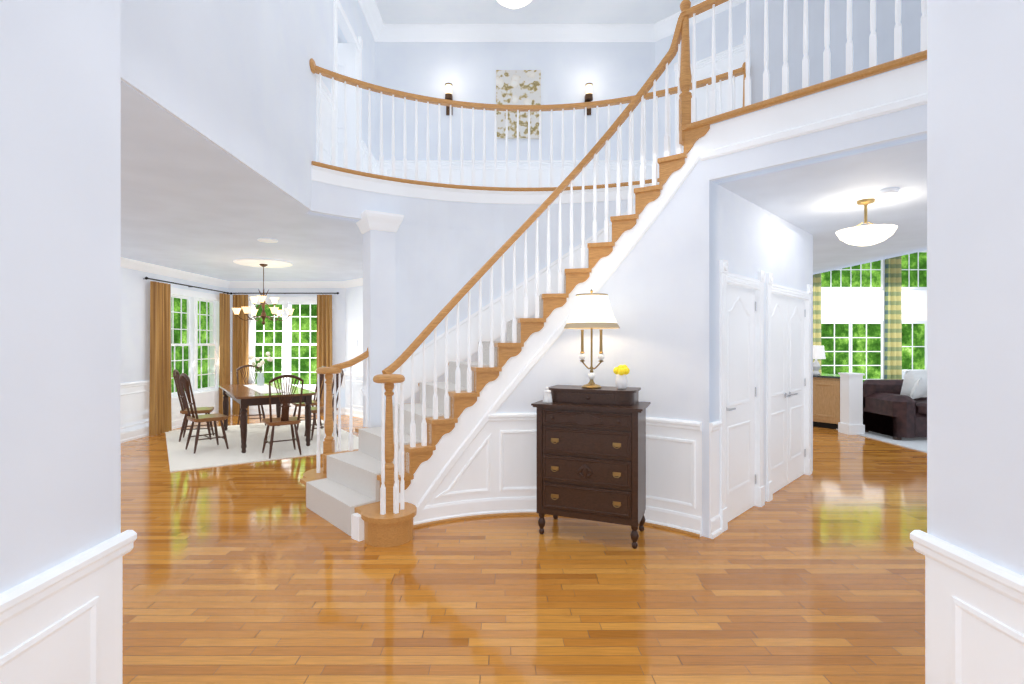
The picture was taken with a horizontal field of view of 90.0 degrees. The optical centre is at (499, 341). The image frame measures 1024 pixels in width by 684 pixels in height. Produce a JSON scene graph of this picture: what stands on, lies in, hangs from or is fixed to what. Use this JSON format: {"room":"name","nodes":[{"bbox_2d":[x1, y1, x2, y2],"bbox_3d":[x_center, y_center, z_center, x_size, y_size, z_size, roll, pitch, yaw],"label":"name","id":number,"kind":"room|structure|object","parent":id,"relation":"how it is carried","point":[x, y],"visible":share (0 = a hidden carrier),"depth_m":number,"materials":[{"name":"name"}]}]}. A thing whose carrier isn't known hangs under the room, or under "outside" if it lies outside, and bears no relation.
{"room":"entrance hall","nodes":[
{"label":"entrance hall","id":0,"kind":"room"},
{"bbox_2d":[121,267,362,383],"bbox_3d":[-3.425,0.130,6.230,4.850,2.740,9.140,0,0,0],"label":"wall","id":1,"kind":"structure","parent":0,"point":[347,317],"depth_m":9.39,"materials":[{"name":"paint"}]},
{"bbox_2d":[171,287,218,403],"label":"window","id":2,"kind":"structure","parent":1,"relation":"in","point":[193,298],"depth_m":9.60,"materials":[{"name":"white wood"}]},
{"bbox_2d":[143,277,338,435],"bbox_3d":[-5.058,0.235,9.823,1.740,2.519,3.369,0,0,42],"label":"curtain","id":3,"kind":"object","parent":1,"relation":"hanging from","point":[160,416],"visible":0.94,"depth_m":8.84,"materials":[{"name":"brown fabric"}]},
{"bbox_2d":[121,257,362,442],"bbox_3d":[-3.425,0.130,6.130,4.450,2.740,8.940,0,0,0],"label":"trim","id":4,"kind":"structure","parent":1,"relation":"attached to","point":[134,410],"depth_m":9.59,"materials":[{"name":"white wood"}]},
{"bbox_2d":[248,297,316,393],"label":"window","id":5,"kind":"structure","parent":1,"relation":"in","point":[286,303],"depth_m":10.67,"materials":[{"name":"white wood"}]},
{"bbox_2d":[121,0,380,210],"bbox_3d":[-1.880,-1.470,4.580,0.200,5.940,5.840,0,0,0],"label":"wall","id":6,"kind":"structure","parent":0,"point":[235,80],"depth_m":3.65,"materials":[{"name":"paint"}]},
{"bbox_2d":[338,43,355,169],"bbox_3d":[-2.230,-2.719,6.378,0.854,2.022,0.085,0,0,0],"label":"door","id":7,"kind":"structure","parent":6,"relation":"in","point":[346,59],"depth_m":6.38,"materials":[{"name":"white wood"}]},
{"bbox_2d":[334,0,362,171],"bbox_3d":[-1.822,-2.770,6.000,0.157,2.140,1.060,0,0,0],"label":"trim","id":8,"kind":"structure","parent":6,"relation":"attached to","point":[340,18],"depth_m":5.95,"materials":[{"name":"white wood"}]},
{"bbox_2d":[316,0,387,175],"bbox_3d":[-1.690,-3.070,4.480,0.180,2.740,5.640,0,0,0],"label":"trim","id":9,"kind":"structure","parent":6,"relation":"attached to","point":[379,31],"depth_m":6.52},
{"bbox_2d":[445,83,452,114],"bbox_3d":[-0.720,-3.422,7.217,0.110,0.385,0.162,0,0,0],"label":"sconce","id":10,"kind":"object","parent":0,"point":[448,91],"visible":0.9,"depth_m":7.16,"materials":[{"name":"brown metal"}]},
{"bbox_2d":[305,138,701,540],"bbox_3d":[0.275,-0.085,4.839,4.319,3.170,1.981,0,0,0],"label":"wall","id":11,"kind":"structure","parent":0,"point":[446,251],"depth_m":4.42,"materials":[{"name":"paint"}]},
{"bbox_2d":[311,153,701,536],"bbox_3d":[0.276,-0.223,4.788,4.112,3.447,1.798,0,0,0],"label":"trim","id":12,"kind":"structure","parent":11,"relation":"attached to","point":[684,523],"depth_m":4.88,"materials":[{"name":"white wood"}]},
{"bbox_2d":[0,0,1023,593],"bbox_3d":[0.228,-1.470,-0.070,12.315,5.940,3.460,0,0,0],"label":"wall","id":13,"kind":"structure","parent":0,"point":[60,280],"depth_m":1.46,"materials":[{"name":"paint"}]},
{"bbox_2d":[0,530,136,683],"bbox_3d":[-1.214,1.060,0.045,0.032,0.880,3.290,0,0,0],"label":"trim","id":14,"kind":"structure","parent":13,"relation":"attached to","point":[60,624],"depth_m":1.45,"materials":[{"name":"white wood"}]},
{"bbox_2d":[910,530,1023,683],"bbox_3d":[1.369,1.060,0.045,0.032,0.880,3.290,0,0,0],"label":"trim","id":15,"kind":"structure","parent":13,"relation":"attached to","point":[974,605],"depth_m":1.50,"materials":[{"name":"white wood"}]},
{"bbox_2d":[338,0,702,42],"bbox_3d":[3.600,-4.515,6.250,19.200,0.150,15.900,0,0,0],"label":"ceiling","id":16,"kind":"structure","parent":0,"point":[531,12],"depth_m":6.88,"materials":[{"name":"paint"}]},
{"bbox_2d":[497,0,530,8],"bbox_3d":[0.130,-3.735,4.600,0.440,1.409,0.440,0,0,0],"label":"pendant light","id":17,"kind":"object","parent":16,"relation":"hanging from","point":[513,4],"visible":1,"depth_m":4.61,"materials":[{"name":"white glass"}]},
{"bbox_2d":[121,415,926,683],"bbox_3d":[3.000,1.560,6.500,22.000,0.120,17.000,0,0,0],"label":"floor","id":18,"kind":"structure","parent":0,"point":[260,572],"depth_m":3.10,"materials":[{"name":"brown wood"}]},
{"bbox_2d":[165,419,357,471],"bbox_3d":[-3.670,1.494,7.940,2.500,0.012,3.240,0,0,-34],"label":"area rug","id":19,"kind":"object","parent":18,"relation":"on","point":[209,453],"visible":0.57,"depth_m":7.29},
{"bbox_2d":[173,369,213,441],"bbox_3d":[-4.707,0.953,7.867,0.519,1.073,0.440,0,0,-24],"label":"chair","id":20,"kind":"object","parent":19,"relation":"on","point":[183,410],"visible":0.88,"depth_m":7.77,"materials":[{"name":"brown wood"}]},
{"bbox_2d":[179,373,228,453],"bbox_3d":[-4.098,0.953,7.072,0.440,1.073,0.519,0,0,44],"label":"chair","id":21,"kind":"object","parent":19,"relation":"on","point":[184,378],"visible":1,"depth_m":6.99,"materials":[{"name":"brown wood"}]},
{"bbox_2d":[236,365,265,425],"bbox_3d":[-4.477,0.953,9.205,0.440,1.073,0.519,0,0,-34],"label":"chair","id":22,"kind":"object","parent":19,"relation":"on","point":[249,381],"visible":0.46,"depth_m":9.34,"materials":[{"name":"brown wood"}]},
{"bbox_2d":[219,382,315,452],"bbox_3d":[-3.680,1.104,7.970,1.020,0.766,2.300,0,0,-34],"label":"dining table","id":23,"kind":"object","parent":19,"relation":"on","point":[244,396],"visible":0.79,"depth_m":7.29,"materials":[{"name":"brown wood"}]},
{"bbox_2d":[248,352,272,385],"bbox_3d":[-3.967,0.441,8.469,0.406,0.559,0.404,0,0,0],"label":"vase","id":24,"kind":"object","parent":23,"relation":"on","point":[260,379],"visible":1,"depth_m":8.45,"materials":[{"name":"clear glass"}]},
{"bbox_2d":[262,374,303,458],"bbox_3d":[-2.869,0.953,6.768,0.440,1.073,0.519,0,0,-34],"label":"chair","id":25,"kind":"object","parent":19,"relation":"on","point":[284,419],"visible":1,"depth_m":6.64,"materials":[{"name":"brown wood"}]},
{"bbox_2d":[291,366,324,429],"bbox_3d":[-3.288,0.953,8.837,0.519,1.073,0.440,0,0,-34],"label":"chair","id":26,"kind":"object","parent":19,"relation":"on","point":[314,401],"visible":0.42,"depth_m":8.84,"materials":[{"name":"brown wood"}]},
{"bbox_2d":[304,370,343,439],"bbox_3d":[-2.757,0.953,8.050,0.519,1.073,0.440,0,0,-34],"label":"chair","id":27,"kind":"object","parent":19,"relation":"on","point":[314,411],"visible":0.31,"depth_m":7.97,"materials":[{"name":"brown wood"}]},
{"bbox_2d":[363,229,395,427],"bbox_3d":[-1.245,0.130,5.271,0.260,2.740,0.260,0,0,-31],"label":"column","id":28,"kind":"structure","parent":18,"relation":"on","point":[379,294],"depth_m":5.16,"materials":[{"name":"paint"}]},
{"bbox_2d":[531,385,650,548],"bbox_3d":[0.719,0.932,4.022,0.840,1.136,0.479,0,0,23],"label":"dresser","id":29,"kind":"object","parent":18,"relation":"on","point":[591,453],"visible":1,"depth_m":3.84,"materials":[{"name":"brown wood"}]},
{"bbox_2d":[543,387,551,402],"bbox_3d":[0.375,0.414,4.044,0.077,0.123,0.068,0,0,0],"label":"bottle","id":30,"kind":"object","parent":29,"relation":"on","point":[547,398],"visible":0.98,"depth_m":4.03,"materials":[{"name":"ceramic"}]},
{"bbox_2d":[563,289,619,387],"bbox_3d":[0.728,-0.030,4.066,0.444,0.785,0.444,0,0,0],"label":"light","id":31,"kind":"object","parent":29,"relation":"on","point":[591,310],"visible":0.98,"depth_m":3.95,"materials":[{"name":"white fabric"}]},
{"bbox_2d":[613,365,629,388],"bbox_3d":[0.941,0.269,3.966,0.117,0.187,0.117,0,0,0],"label":"vase","id":32,"kind":"object","parent":29,"relation":"on","point":[621,372],"visible":1,"depth_m":3.93,"materials":[{"name":"white ceramic"}]},
{"bbox_2d":[300,50,926,546],"bbox_3d":[0.965,-0.102,3.656,5.785,3.204,4.048,0,0,0],"label":"staircase","id":33,"kind":"structure","parent":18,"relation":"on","point":[342,488],"depth_m":4.35,"materials":[{"name":"brown wood"}]},
{"bbox_2d":[309,0,926,514],"bbox_3d":[1.034,-0.712,3.701,5.740,3.997,4.085,0,0,0],"label":"railing","id":34,"kind":"object","parent":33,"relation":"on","point":[389,380],"visible":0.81,"depth_m":4.41,"materials":[{"name":"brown wood"}]},
{"bbox_2d":[813,381,839,428],"bbox_3d":[5.452,1.060,9.698,1.712,0.880,2.076,0,0,0],"label":"kitchen island","id":35,"kind":"object","parent":18,"relation":"on","point":[826,400],"depth_m":8.86,"materials":[{"name":"brown wood"}]},
{"bbox_2d":[813,373,839,380],"bbox_3d":[5.452,0.603,9.698,1.824,0.036,2.188,0,0,0],"label":"island countertop","id":36,"kind":"structure","parent":35,"relation":"on","point":[816,377],"depth_m":8.92,"materials":[{"name":"stone"}]},
{"bbox_2d":[813,345,825,373],"bbox_3d":[5.730,0.324,9.283,0.299,0.520,0.299,0,0,0],"label":"table lamp","id":37,"kind":"object","parent":36,"relation":"on","point":[818,352],"visible":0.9,"depth_m":9.18,"materials":[{"name":"white ceramic"}]},
{"bbox_2d":[838,373,864,434],"bbox_3d":[5.770,1.005,8.410,0.260,0.990,0.260,0,0,0],"label":"column","id":38,"kind":"structure","parent":18,"relation":"on","point":[851,405],"depth_m":8.30,"materials":[{"name":"white wood"}]},
{"bbox_2d":[837,429,926,452],"bbox_3d":[9.385,1.494,9.650,7.230,0.012,8.700,0,0,0],"label":"rug","id":39,"kind":"object","parent":18,"relation":"on","point":[918,444],"depth_m":7.70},
{"bbox_2d":[863,379,926,439],"bbox_3d":[7.340,1.060,8.130,2.720,0.880,0.900,0,0,0],"label":"sectional sofa","id":40,"kind":"object","parent":39,"relation":"on","point":[889,409],"visible":0.46,"depth_m":7.90,"materials":[{"name":"fabric"}]},
{"bbox_2d":[900,371,926,398],"bbox_3d":[6.595,0.670,8.082,0.606,0.437,0.346,0,0,-27],"label":"pillow","id":41,"kind":"object","parent":40,"relation":"on","point":[914,385],"visible":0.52,"depth_m":7.85,"materials":[{"name":"fabric"}]},
{"bbox_2d":[121,60,926,280],"bbox_3d":[-0.040,-1.470,7.805,11.620,0.459,12.390,0,0,0],"label":"ceiling","id":42,"kind":"structure","parent":0,"point":[193,201],"depth_m":4.72,"materials":[{"name":"white paint"}]},
{"bbox_2d":[233,258,292,267],"bbox_3d":[-3.680,-1.220,7.970,0.840,0.031,0.840,0,0,0],"label":"ceiling medallion","id":43,"kind":"object","parent":42,"relation":"attached to","point":[256,262],"visible":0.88,"depth_m":7.85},
{"bbox_2d":[232,264,293,324],"bbox_3d":[-3.680,-0.735,7.970,0.866,0.950,0.878,0,0,0],"label":"dining chandelier","id":44,"kind":"object","parent":43,"relation":"hanging from","point":[263,316],"visible":1,"depth_m":7.96,"materials":[{"name":"white glass"}]},
{"bbox_2d":[258,238,277,242],"bbox_3d":[-2.820,-1.232,6.220,0.230,0.015,0.230,0,0,0],"label":"ceiling vent","id":45,"kind":"object","parent":42,"relation":"in","point":[268,240],"visible":1,"depth_m":6.17,"materials":[{"name":"white plastic"}]},
{"bbox_2d":[836,198,897,245],"bbox_3d":[3.200,-1.042,4.480,0.444,0.394,0.444,0,0,0],"label":"light","id":46,"kind":"object","parent":42,"relation":"attached to","point":[866,235],"visible":1,"depth_m":4.38,"materials":[{"name":"white glass"}]},
{"bbox_2d":[877,188,898,195],"bbox_3d":[3.170,-1.220,4.180,0.144,0.039,0.142,0,0,0],"label":"smoke detector","id":47,"kind":"object","parent":42,"relation":"attached to","point":[888,191],"visible":1,"depth_m":4.14,"materials":[{"name":"white plastic"}]},
{"bbox_2d":[585,83,592,114],"bbox_3d":[1.250,-3.422,7.217,0.110,0.385,0.162,0,0,0],"label":"sconce","id":48,"kind":"object","parent":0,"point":[588,95],"visible":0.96,"depth_m":7.15,"materials":[{"name":"brown metal"}]},
{"bbox_2d":[702,180,725,534],"bbox_3d":[1.606,0.130,4.055,0.180,2.740,0.276,0,0,0],"label":"wall","id":49,"kind":"structure","parent":0,"point":[720,249],"depth_m":4.02,"materials":[{"name":"paint"}]},
{"bbox_2d":[709,421,721,538],"bbox_3d":[1.673,1.060,3.965,0.032,0.880,0.170,0,0,45],"label":"trim","id":50,"kind":"structure","parent":49,"relation":"attached to","point":[715,529],"depth_m":3.96,"materials":[{"name":"white wood"}]},
{"bbox_2d":[726,189,737,275],"bbox_3d":[1.744,0.130,4.055,0.096,2.740,0.276,0,0,0],"label":"wall","id":51,"kind":"structure","parent":0,"point":[731,198],"depth_m":4.24,"materials":[{"name":"paint"}]},
{"bbox_2d":[719,259,733,531],"bbox_3d":[1.779,0.425,4.119,0.097,2.150,0.175,0,0,0],"label":"trim","id":52,"kind":"structure","parent":51,"relation":"attached to","point":[725,278],"depth_m":4.06,"materials":[{"name":"white wood"}]},
{"bbox_2d":[738,208,812,501],"bbox_3d":[3.016,0.130,5.147,1.080,2.740,5.148,0,0,0],"label":"wall","id":53,"kind":"structure","parent":0,"point":[752,240],"depth_m":4.97,"materials":[{"name":"paint"}]},
{"bbox_2d":[771,293,790,492],"bbox_3d":[2.781,0.481,5.121,0.085,2.022,0.638,0,0,45],"label":"door","id":54,"kind":"structure","parent":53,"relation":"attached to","point":[779,395],"depth_m":5.15,"materials":[{"name":"white wood"}]},
{"bbox_2d":[787,296,805,484],"bbox_3d":[3.239,0.481,5.579,0.085,2.022,0.638,0,0,45],"label":"door","id":55,"kind":"structure","parent":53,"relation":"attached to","point":[796,382],"depth_m":5.56,"materials":[{"name":"white wood"}]},
{"bbox_2d":[629,0,926,537],"bbox_3d":[4.235,-1.470,3.736,5.354,5.940,4.525,0,0,0],"label":"wall","id":56,"kind":"structure","parent":0,"point":[644,57],"depth_m":4.28,"materials":[{"name":"paint"}]},
{"bbox_2d":[496,70,540,138],"bbox_3d":[0.260,-3.375,7.278,0.640,0.970,0.040,0,0,0],"label":"floral painting","id":57,"kind":"object","parent":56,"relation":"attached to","point":[518,87],"visible":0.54,"depth_m":7.26,"materials":[{"name":"fabric"}]},
{"bbox_2d":[674,44,741,154],"bbox_3d":[2.787,-2.770,6.758,0.769,2.140,0.715,0,0,0],"label":"trim","id":58,"kind":"structure","parent":56,"relation":"attached to","point":[737,49],"depth_m":6.80,"materials":[{"name":"white wood"}]},
{"bbox_2d":[683,51,743,152],"bbox_3d":[2.813,-2.719,6.747,0.600,2.022,0.620,0,0,0],"label":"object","id":59,"kind":"object","parent":56,"relation":"attached to","point":[704,72],"visible":0.17,"depth_m":6.68,"materials":[{"name":"white wood"}]},
{"bbox_2d":[726,284,755,521],"bbox_3d":[2.072,0.481,4.412,0.780,2.022,0.085,0,0,-45],"label":"closet door","id":60,"kind":"structure","parent":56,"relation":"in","point":[740,399],"depth_m":4.43,"materials":[{"name":"white wood"}]},
{"bbox_2d":[742,35,745,61],"bbox_3d":[3.111,-2.770,6.434,0.119,2.140,0.175,0,0,0],"label":"trim","id":61,"kind":"structure","parent":56,"relation":"attached to","point":[744,37],"depth_m":6.42,"materials":[{"name":"white wood"}]},
{"bbox_2d":[734,270,809,506],"bbox_3d":[2.074,0.425,4.428,0.734,2.150,0.674,0,0,0],"label":"trim","id":62,"kind":"structure","parent":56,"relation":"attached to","point":[764,494],"depth_m":4.82,"materials":[{"name":"white wood"}]},
{"bbox_2d":[656,0,926,160],"bbox_3d":[3.698,-2.920,3.151,4.307,3.040,3.575,0,0,0],"label":"trim","id":63,"kind":"structure","parent":56,"relation":"attached to","point":[904,88],"depth_m":3.42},
{"bbox_2d":[810,284,812,474],"bbox_3d":[3.018,0.425,5.377,1.080,2.150,1.011,0,0,0],"label":"trim","id":64,"kind":"structure","parent":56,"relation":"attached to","point":[811,288],"depth_m":5.82,"materials":[{"name":"white wood"}]},
{"bbox_2d":[813,247,926,273],"bbox_3d":[5.670,-2.840,9.585,0.200,3.200,8.770,0,0,0],"label":"wall","id":65,"kind":"structure","parent":0,"point":[926,247],"depth_m":7.89,"materials":[{"name":"paint"}]},
{"bbox_2d":[821,260,926,378],"bbox_3d":[6.100,-1.470,14.100,14.200,5.940,0.200,0,0,0],"label":"wall","id":66,"kind":"structure","parent":0,"point":[903,373],"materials":[{"name":"paint"}]},
{"bbox_2d":[813,256,901,378],"bbox_3d":[10.649,-0.624,13.889,4.915,4.238,0.126,0,0,0],"label":"curtain","id":67,"kind":"object","parent":66,"relation":"hanging from","point":[893,328],"visible":0.27,"depth_m":13.88,"materials":[{"name":"yellow fabric"}]},
{"bbox_2d":[821,250,926,381],"bbox_3d":[10.034,-0.525,13.975,4.898,3.970,0.050,0,0,0],"label":"window","id":68,"kind":"structure","parent":66,"relation":"attached to","point":[851,331],"depth_m":13.99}
]}

